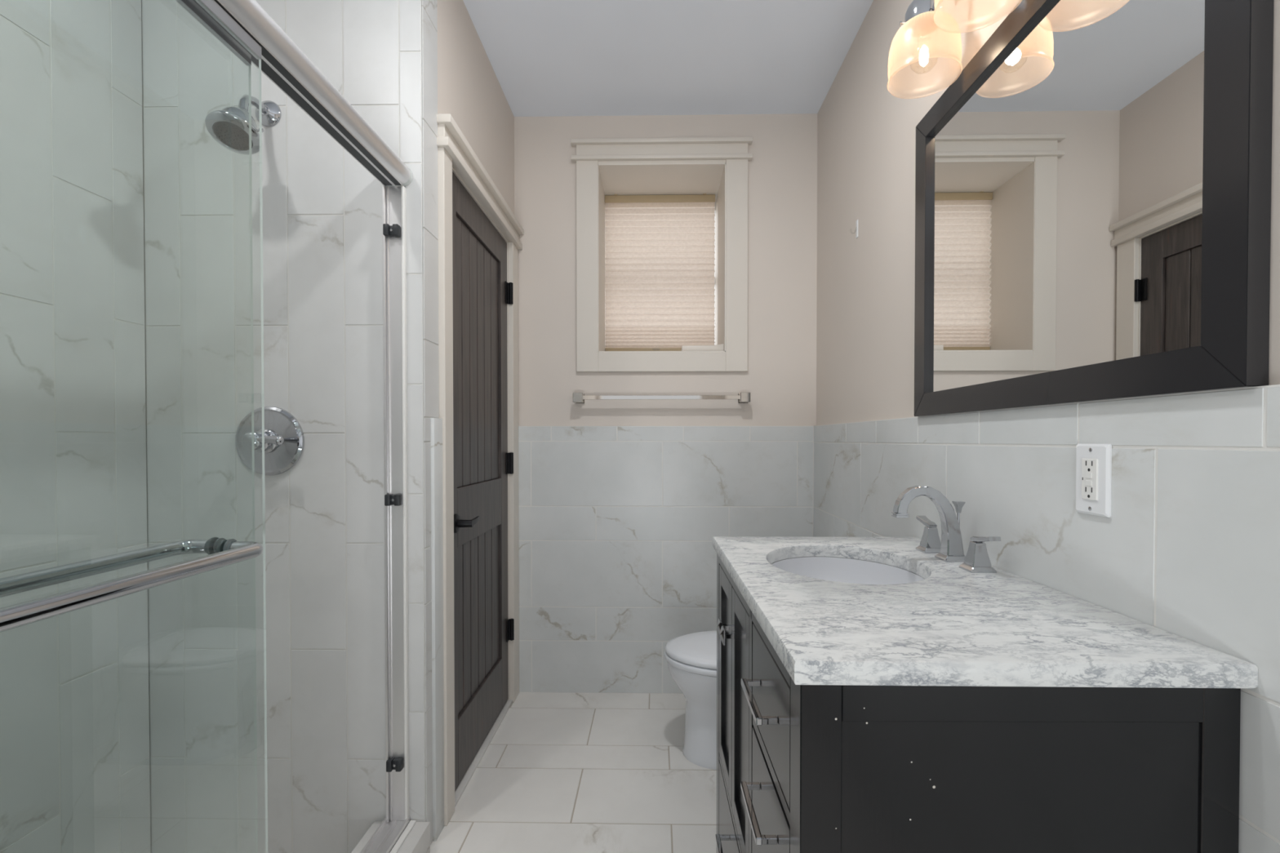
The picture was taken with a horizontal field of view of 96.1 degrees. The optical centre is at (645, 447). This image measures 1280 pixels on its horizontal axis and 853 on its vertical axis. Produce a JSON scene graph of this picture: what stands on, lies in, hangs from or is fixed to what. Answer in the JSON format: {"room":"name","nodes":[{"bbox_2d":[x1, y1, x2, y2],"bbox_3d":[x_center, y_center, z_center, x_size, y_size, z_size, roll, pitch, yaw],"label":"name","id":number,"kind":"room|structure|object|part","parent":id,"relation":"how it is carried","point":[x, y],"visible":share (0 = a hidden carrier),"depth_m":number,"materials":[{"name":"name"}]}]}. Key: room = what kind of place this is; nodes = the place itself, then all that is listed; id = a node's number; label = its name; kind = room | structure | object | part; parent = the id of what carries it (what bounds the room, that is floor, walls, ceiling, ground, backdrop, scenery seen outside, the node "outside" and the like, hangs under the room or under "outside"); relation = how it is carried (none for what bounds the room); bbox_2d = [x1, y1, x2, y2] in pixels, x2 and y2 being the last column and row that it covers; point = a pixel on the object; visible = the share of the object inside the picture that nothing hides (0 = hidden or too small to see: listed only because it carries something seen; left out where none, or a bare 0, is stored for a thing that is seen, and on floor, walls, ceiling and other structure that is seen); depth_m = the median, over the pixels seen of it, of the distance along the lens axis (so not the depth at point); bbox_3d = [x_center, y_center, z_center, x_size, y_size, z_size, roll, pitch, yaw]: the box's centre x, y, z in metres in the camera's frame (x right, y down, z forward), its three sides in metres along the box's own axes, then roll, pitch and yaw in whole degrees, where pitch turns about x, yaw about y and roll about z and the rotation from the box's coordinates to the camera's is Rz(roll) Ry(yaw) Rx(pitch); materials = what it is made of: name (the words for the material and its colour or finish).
{"room":"bathroom","nodes":[
{"label":"bathroom","id":0,"kind":"room"},
{"bbox_2d":[0,0,151,852],"bbox_3d":[-1.478,-0.127,0.776,0.120,2.714,1.680,0,1,1],"label":"glass shower door","id":1,"kind":"structure","parent":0,"point":[75,771],"depth_m":1.42,"materials":[{"name":"clear glass"}]},
{"bbox_2d":[141,0,444,852],"bbox_3d":[-1.063,-0.138,1.667,0.916,2.714,0.118,0,1,1],"label":"wall","id":2,"kind":"structure","parent":0,"point":[323,343],"depth_m":1.61,"materials":[{"name":"white tile"}]},
{"bbox_2d":[204,94,281,155],"bbox_3d":[-1.024,-0.860,1.494,0.138,0.200,0.210,0,1,1],"label":"showerhead","id":3,"kind":"object","parent":2,"relation":"attached to","point":[228,126],"visible":0.94,"depth_m":1.44,"materials":[{"name":"silver metal"}]},
{"bbox_3d":[-1.045,-0.899,1.534,0.029,0.077,0.131,0,1,-5],"label":"arm","id":4,"kind":"part","parent":3,"relation":"part of","materials":[{"name":"silver metal"}]},
{"bbox_2d":[235,406,304,475],"bbox_3d":[-1.050,-0.017,1.563,0.193,0.193,0.092,0,1,1],"label":"shower valve","id":5,"kind":"object","parent":2,"relation":"attached to","point":[284,438],"visible":0.92,"depth_m":1.60,"materials":[{"name":"silver metal"}]},
{"bbox_3d":[-1.002,-0.019,1.530,0.076,0.026,0.027,0,1,1],"label":"lever handle","id":6,"kind":"part","parent":5,"relation":"part of","materials":[{"name":"silver metal"}]},
{"bbox_2d":[436,0,514,214],"bbox_3d":[-0.668,-0.185,2.176,0.120,2.634,0.930,0,1,1],"label":"wall","id":7,"kind":"structure","parent":0,"point":[469,90],"depth_m":2.05,"materials":[{"name":"beige paint"}]},
{"bbox_2d":[436,113,524,826],"bbox_3d":[-0.626,0.073,2.172,0.124,2.119,0.937,0,1,1],"label":"trim","id":8,"kind":"structure","parent":7,"relation":"attached to","point":[455,155],"depth_m":1.77,"materials":[{"name":"beige paint"}]},
{"bbox_2d":[452,172,514,791],"bbox_3d":[-0.603,0.115,2.159,0.098,2.004,0.742,0,1,1],"label":"door","id":9,"kind":"structure","parent":7,"relation":"in","point":[483,630],"depth_m":2.15,"materials":[{"name":"brown wood"}]},
{"bbox_3d":[-0.589,0.247,1.863,0.058,0.062,0.062,0,1,1],"label":"lever handle","id":10,"kind":"part","parent":9,"relation":"part of","materials":[{"name":"black metal"}]},
{"bbox_3d":[-0.569,0.245,1.912,0.016,0.018,0.112,0,1,1],"label":"lever","id":11,"kind":"part","parent":9,"relation":"part of","materials":[{"name":"black metal"}]},
{"bbox_3d":[-0.633,-0.320,2.148,0.022,0.906,0.536,0,1,1],"label":"plank panel","id":12,"kind":"part","parent":9,"relation":"part of","materials":[{"name":"brown wood"}]},
{"bbox_3d":[-0.633,0.612,2.160,0.022,0.570,0.536,0,1,1],"label":"plank panel","id":13,"kind":"part","parent":9,"relation":"part of","materials":[{"name":"brown wood"}]},
{"bbox_2d":[454,699,512,807],"bbox_3d":[-0.646,1.127,2.170,0.104,0.013,0.747,0,1,1],"label":"trim","id":14,"kind":"structure","parent":7,"relation":"attached to","point":[460,788],"depth_m":2.10,"materials":[{"name":"wood"}]},
{"bbox_2d":[430,692,716,852],"bbox_3d":[-0.337,1.225,0.802,2.400,0.150,3.900,0,1,1],"label":"floor","id":15,"kind":"structure","parent":0,"point":[560,772],"depth_m":1.92,"materials":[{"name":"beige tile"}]},
{"bbox_2d":[351,821,430,852],"bbox_3d":[-0.698,1.135,0.838,0.159,0.149,1.560,0,1,1],"label":"shower curb","id":16,"kind":"object","parent":15,"relation":"on","point":[418,840],"depth_m":1.56,"materials":[{"name":"stone"}]},
{"bbox_2d":[214,0,416,852],"bbox_3d":[-0.697,0.146,0.826,0.080,1.830,1.558,0,1,1],"label":"shower door frame","id":17,"kind":"structure","parent":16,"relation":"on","point":[282,61],"depth_m":1.58,"materials":[{"name":"silver metal"}]},
{"bbox_2d":[0,0,267,852],"bbox_3d":[-0.705,0.174,0.656,0.164,1.755,0.782,0,1,1],"label":"door","id":18,"kind":"structure","parent":17,"relation":"attached to","point":[231,551],"depth_m":0.89,"materials":[{"name":"grey"}]},
{"bbox_3d":[-0.721,0.173,0.667,0.004,1.755,0.762,0,1,1],"label":"glass pane","id":19,"kind":"part","parent":18,"relation":"part of","materials":[{"name":"grey"}]},
{"bbox_3d":[-0.691,0.174,0.648,0.004,1.755,0.766,0,1,1],"label":"glass pane","id":20,"kind":"part","parent":18,"relation":"part of","materials":[{"name":"grey"}]},
{"bbox_3d":[-0.697,-0.738,0.807,0.076,0.060,1.542,0,1,1],"label":"header rail","id":21,"kind":"part","parent":17,"relation":"part of","materials":[{"name":"silver metal"}]},
{"bbox_2d":[664,630,716,769],"bbox_3d":[0.407,0.758,2.123,0.674,0.750,0.456,0,1,1],"label":"toilet","id":22,"kind":"object","parent":15,"relation":"on","point":[691,658],"visible":0.3,"depth_m":2.04,"materials":[{"name":"white ceramic"}]},
{"bbox_3d":[0.305,0.768,2.125,0.469,0.020,0.378,0,1,1],"label":"seat","id":23,"kind":"part","parent":22,"relation":"part of","materials":[{"name":"white ceramic"}]},
{"bbox_3d":[0.306,0.740,2.124,0.467,0.029,0.374,0,1,1],"label":"lid","id":24,"kind":"part","parent":22,"relation":"part of","materials":[{"name":"white ceramic"}]},
{"bbox_2d":[715,553,1240,852],"bbox_3d":[0.442,0.713,1.135,0.564,0.864,0.864,0,1,0],"label":"vanity cabinet","id":25,"kind":"object","parent":15,"relation":"on","point":[801,768],"visible":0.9,"depth_m":0.70,"materials":[{"name":"black paint"}]},
{"bbox_3d":[0.176,0.896,1.255,0.031,0.011,0.139,0,1,0],"label":"bar handle","id":26,"kind":"part","parent":25,"relation":"part of","materials":[{"name":"silver metal"}]},
{"bbox_3d":[0.178,0.410,1.309,0.030,0.032,0.032,0,1,0],"label":"knob","id":27,"kind":"part","parent":25,"relation":"part of","materials":[{"name":"silver metal"}]},
{"bbox_3d":[0.203,0.557,1.400,0.020,0.496,0.226,0,1,0],"label":"door","id":28,"kind":"part","parent":25,"relation":"part of","materials":[{"name":"black paint"}]},
{"bbox_3d":[0.178,0.411,1.255,0.030,0.032,0.032,0,1,0],"label":"knob","id":29,"kind":"part","parent":25,"relation":"part of","materials":[{"name":"silver metal"}]},
{"bbox_3d":[0.202,0.942,1.292,0.020,0.227,0.452,0,1,0],"label":"drawer","id":30,"kind":"part","parent":25,"relation":"part of","materials":[{"name":"black paint"}]},
{"bbox_3d":[0.202,0.560,1.172,0.020,0.496,0.222,0,1,0],"label":"door","id":31,"kind":"part","parent":25,"relation":"part of","materials":[{"name":"black paint"}]},
{"bbox_3d":[0.174,0.565,0.893,0.031,0.011,0.139,0,1,0],"label":"bar handle","id":32,"kind":"part","parent":25,"relation":"part of","materials":[{"name":"silver metal"}]},
{"bbox_3d":[0.174,0.392,0.890,0.031,0.011,0.139,0,1,0],"label":"bar handle","id":33,"kind":"part","parent":25,"relation":"part of","materials":[{"name":"silver metal"}]},
{"bbox_3d":[0.200,0.633,0.893,0.020,0.264,0.273,0,1,0],"label":"drawer","id":34,"kind":"part","parent":25,"relation":"part of","materials":[{"name":"black paint"}]},
{"bbox_3d":[0.200,0.395,0.890,0.020,0.160,0.273,0,1,0],"label":"drawer","id":35,"kind":"part","parent":25,"relation":"part of","materials":[{"name":"black paint"}]},
{"bbox_2d":[712,536,1257,688],"bbox_3d":[0.455,0.266,1.132,0.556,0.030,0.893,0,1,1],"label":"countertop","id":36,"kind":"structure","parent":25,"relation":"on","point":[954,626],"depth_m":0.80,"materials":[{"name":"stone"}]},
{"bbox_2d":[771,556,924,584],"bbox_3d":[0.433,0.358,1.259,0.353,0.156,0.424,0,1,1],"label":"sink basin","id":37,"kind":"object","parent":36,"relation":"in","point":[844,570],"visible":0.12,"depth_m":1.43,"materials":[{"name":"white ceramic"}]},
{"bbox_2d":[891,485,1000,573],"bbox_3d":[0.626,0.167,1.268,0.155,0.164,0.313,0,1,1],"label":"faucet","id":38,"kind":"object","parent":36,"relation":"on","point":[976,560],"visible":1,"depth_m":1.26,"materials":[{"name":"silver metal"}]},
{"bbox_3d":[0.681,0.180,1.389,0.022,0.021,0.069,0,1,1],"label":"lever","id":39,"kind":"part","parent":38,"relation":"part of","materials":[{"name":"silver metal"}]},
{"bbox_3d":[0.678,0.219,1.367,0.050,0.058,0.050,0,1,1],"label":"handle","id":40,"kind":"part","parent":38,"relation":"part of","materials":[{"name":"silver metal"}]},
{"bbox_3d":[0.628,0.167,1.272,0.152,0.164,0.052,0,1,1],"label":"spout","id":41,"kind":"part","parent":38,"relation":"part of","materials":[{"name":"silver metal"}]},
{"bbox_3d":[0.692,0.157,1.270,0.020,0.074,0.020,0,1,1],"label":"lift rod","id":42,"kind":"part","parent":38,"relation":"part of","materials":[{"name":"silver metal"}]},
{"bbox_3d":[0.675,0.221,1.169,0.050,0.058,0.050,0,1,1],"label":"handle","id":43,"kind":"part","parent":38,"relation":"part of","materials":[{"name":"silver metal"}]},
{"bbox_3d":[0.676,0.183,1.146,0.022,0.021,0.069,0,1,1],"label":"lever","id":44,"kind":"part","parent":38,"relation":"part of","materials":[{"name":"silver metal"}]},
{"bbox_3d":[0.480,0.719,0.712,0.482,0.864,0.020,0,1,0],"label":"panel","id":45,"kind":"part","parent":25,"relation":"part of","materials":[{"name":"black paint"}]},
{"bbox_2d":[514,113,817,693],"bbox_3d":[-0.299,-0.193,2.856,2.400,2.634,0.475,0,1,1],"label":"wall","id":46,"kind":"structure","parent":0,"point":[622,504],"depth_m":2.62,"materials":[{"name":"white tile"}]},
{"bbox_2d":[604,193,715,351],"bbox_3d":[0.074,-0.885,2.938,0.562,0.792,0.056,0,1,1],"label":"cellular shade","id":47,"kind":"object","parent":46,"relation":"attached to","point":[660,259],"visible":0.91,"depth_m":2.93,"materials":[{"name":"beige fabric"}]},
{"bbox_3d":[0.073,-0.499,2.945,0.558,0.019,0.024,0,1,1],"label":"rail","id":48,"kind":"part","parent":47,"relation":"part of","materials":[{"name":"beige"}]},
{"bbox_3d":[0.354,-0.875,2.935,0.002,0.714,0.004,0,1,1],"label":"edge cord","id":49,"kind":"part","parent":47,"relation":"part of","materials":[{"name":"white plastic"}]},
{"bbox_2d":[570,137,752,372],"bbox_3d":[0.072,-0.865,2.598,0.816,1.043,0.040,0,1,1],"label":"trim","id":50,"kind":"structure","parent":46,"relation":"attached to","point":[733,152],"depth_m":2.60,"materials":[{"name":"beige paint"}]},
{"bbox_2d":[573,392,750,404],"bbox_3d":[0.071,-0.222,2.587,0.792,0.046,0.078,0,1,1],"label":"towel bar","id":51,"kind":"object","parent":46,"relation":"attached to","point":[578,397],"visible":1,"depth_m":2.55,"materials":[{"name":"silver metal"}]},
{"bbox_3d":[-0.302,-0.222,2.594,0.046,0.046,0.078,0,1,1],"label":"post","id":52,"kind":"part","parent":51,"relation":"part of","materials":[{"name":"silver metal"}]},
{"bbox_3d":[0.444,-0.222,2.581,0.046,0.046,0.078,0,1,1],"label":"post","id":53,"kind":"part","parent":51,"relation":"part of","materials":[{"name":"silver metal"}]},
{"bbox_2d":[598,163,725,351],"bbox_3d":[0.077,-0.859,2.805,0.582,0.850,0.407,0,1,1],"label":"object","id":54,"kind":"structure","parent":46,"relation":"attached to","point":[643,179],"depth_m":2.74,"materials":[{"name":"paint"}]},
{"bbox_2d":[680,343,724,351],"bbox_3d":[0.264,-0.456,2.678,0.192,0.037,0.085,0,1,1],"label":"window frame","id":55,"kind":"structure","parent":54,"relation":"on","point":[718,347],"depth_m":2.63,"materials":[{"name":"beige paint"}]},
{"bbox_2d":[714,201,715,344],"bbox_3d":[0.082,-0.862,3.015,0.576,0.848,0.086,0,1,1],"label":"window","id":56,"kind":"structure","parent":46,"relation":"in","point":[715,202],"depth_m":3.00,"materials":[{"name":"white plastic"}]},
{"bbox_2d":[462,0,873,116],"bbox_3d":[-0.337,-1.534,0.767,2.400,0.100,3.900,0,1,1],"label":"ceiling","id":57,"kind":"structure","parent":0,"point":[548,58],"depth_m":2.19,"materials":[{"name":"paint"}]},
{"bbox_2d":[813,0,1279,852],"bbox_3d":[0.793,-0.166,0.713,0.136,2.634,3.800,0,1,1],"label":"wall","id":58,"kind":"structure","parent":0,"point":[1188,546],"depth_m":1.12,"materials":[{"name":"beige paint"}]},
{"bbox_2d":[849,219,857,238],"bbox_3d":[0.754,-0.790,2.082,0.027,0.063,0.018,0,1,1],"label":"wall hook","id":59,"kind":"object","parent":58,"relation":"attached to","point":[856,221],"visible":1,"depth_m":2.08,"materials":[{"name":"white plastic"}]},
{"bbox_3d":[0.765,-0.790,2.081,0.003,0.063,0.018,0,1,1],"label":"backing plate","id":60,"kind":"part","parent":59,"relation":"part of","materials":[{"name":"white plastic"}]},
{"bbox_2d":[887,0,1022,98],"bbox_3d":[0.652,-0.994,1.089,0.194,0.310,0.626,0,1,1],"label":"vanity light","id":61,"kind":"object","parent":58,"relation":"attached to","point":[922,17],"visible":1,"depth_m":1.28,"materials":[{"name":"white glass"}]},
{"bbox_3d":[0.637,-0.906,1.315,0.060,0.092,0.060,0,1,1],"label":"bulb","id":62,"kind":"part","parent":61,"relation":"part of","materials":[{"name":"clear glass"}]},
{"bbox_3d":[0.637,-0.910,1.315,0.155,0.137,0.155,0,1,1],"label":"lamp shade","id":63,"kind":"part","parent":61,"relation":"part of","materials":[{"name":"clear glass"}]},
{"bbox_3d":[0.633,-0.907,1.090,0.155,0.137,0.155,0,1,1],"label":"lamp shade","id":64,"kind":"part","parent":61,"relation":"part of","materials":[{"name":"clear glass"}]},
{"bbox_2d":[914,0,1273,416],"bbox_3d":[0.735,-0.469,1.117,0.028,0.782,0.880,0,1,1],"label":"wall mirror","id":65,"kind":"object","parent":58,"relation":"attached to","point":[1093,185],"visible":0.98,"depth_m":0.93,"materials":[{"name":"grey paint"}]},
{"bbox_3d":[0.742,-0.474,1.528,0.028,0.781,0.058,0,1,1],"label":"frame rail","id":66,"kind":"part","parent":65,"relation":"part of","materials":[{"name":"black wood"}]},
{"bbox_3d":[0.735,-0.831,1.113,0.028,0.058,0.878,0,1,1],"label":"frame rail","id":67,"kind":"part","parent":65,"relation":"part of","materials":[{"name":"black wood"}]},
{"bbox_3d":[0.735,-0.107,1.122,0.028,0.058,0.878,0,1,1],"label":"frame rail","id":68,"kind":"part","parent":65,"relation":"part of","materials":[{"name":"black wood"}]},
{"bbox_3d":[0.727,-0.464,0.707,0.028,0.781,0.058,0,1,1],"label":"frame rail","id":69,"kind":"part","parent":65,"relation":"part of","materials":[{"name":"black wood"}]},
{"bbox_2d":[1075,444,1111,517],"bbox_3d":[0.725,0.052,0.935,0.010,0.115,0.071,0,1,1],"label":"wall outlet","id":70,"kind":"object","parent":58,"relation":"attached to","point":[1093,461],"visible":1,"depth_m":0.93,"materials":[{"name":"white plastic"}]},
{"bbox_2d":[1081,458,1098,500],"bbox_3d":[0.723,0.052,0.935,0.004,0.067,0.033,0,1,1],"label":"receptacle","id":71,"kind":"object","parent":70,"relation":"attached to","point":[1090,467],"depth_m":0.93,"materials":[{"name":"white plastic"}]}
]}

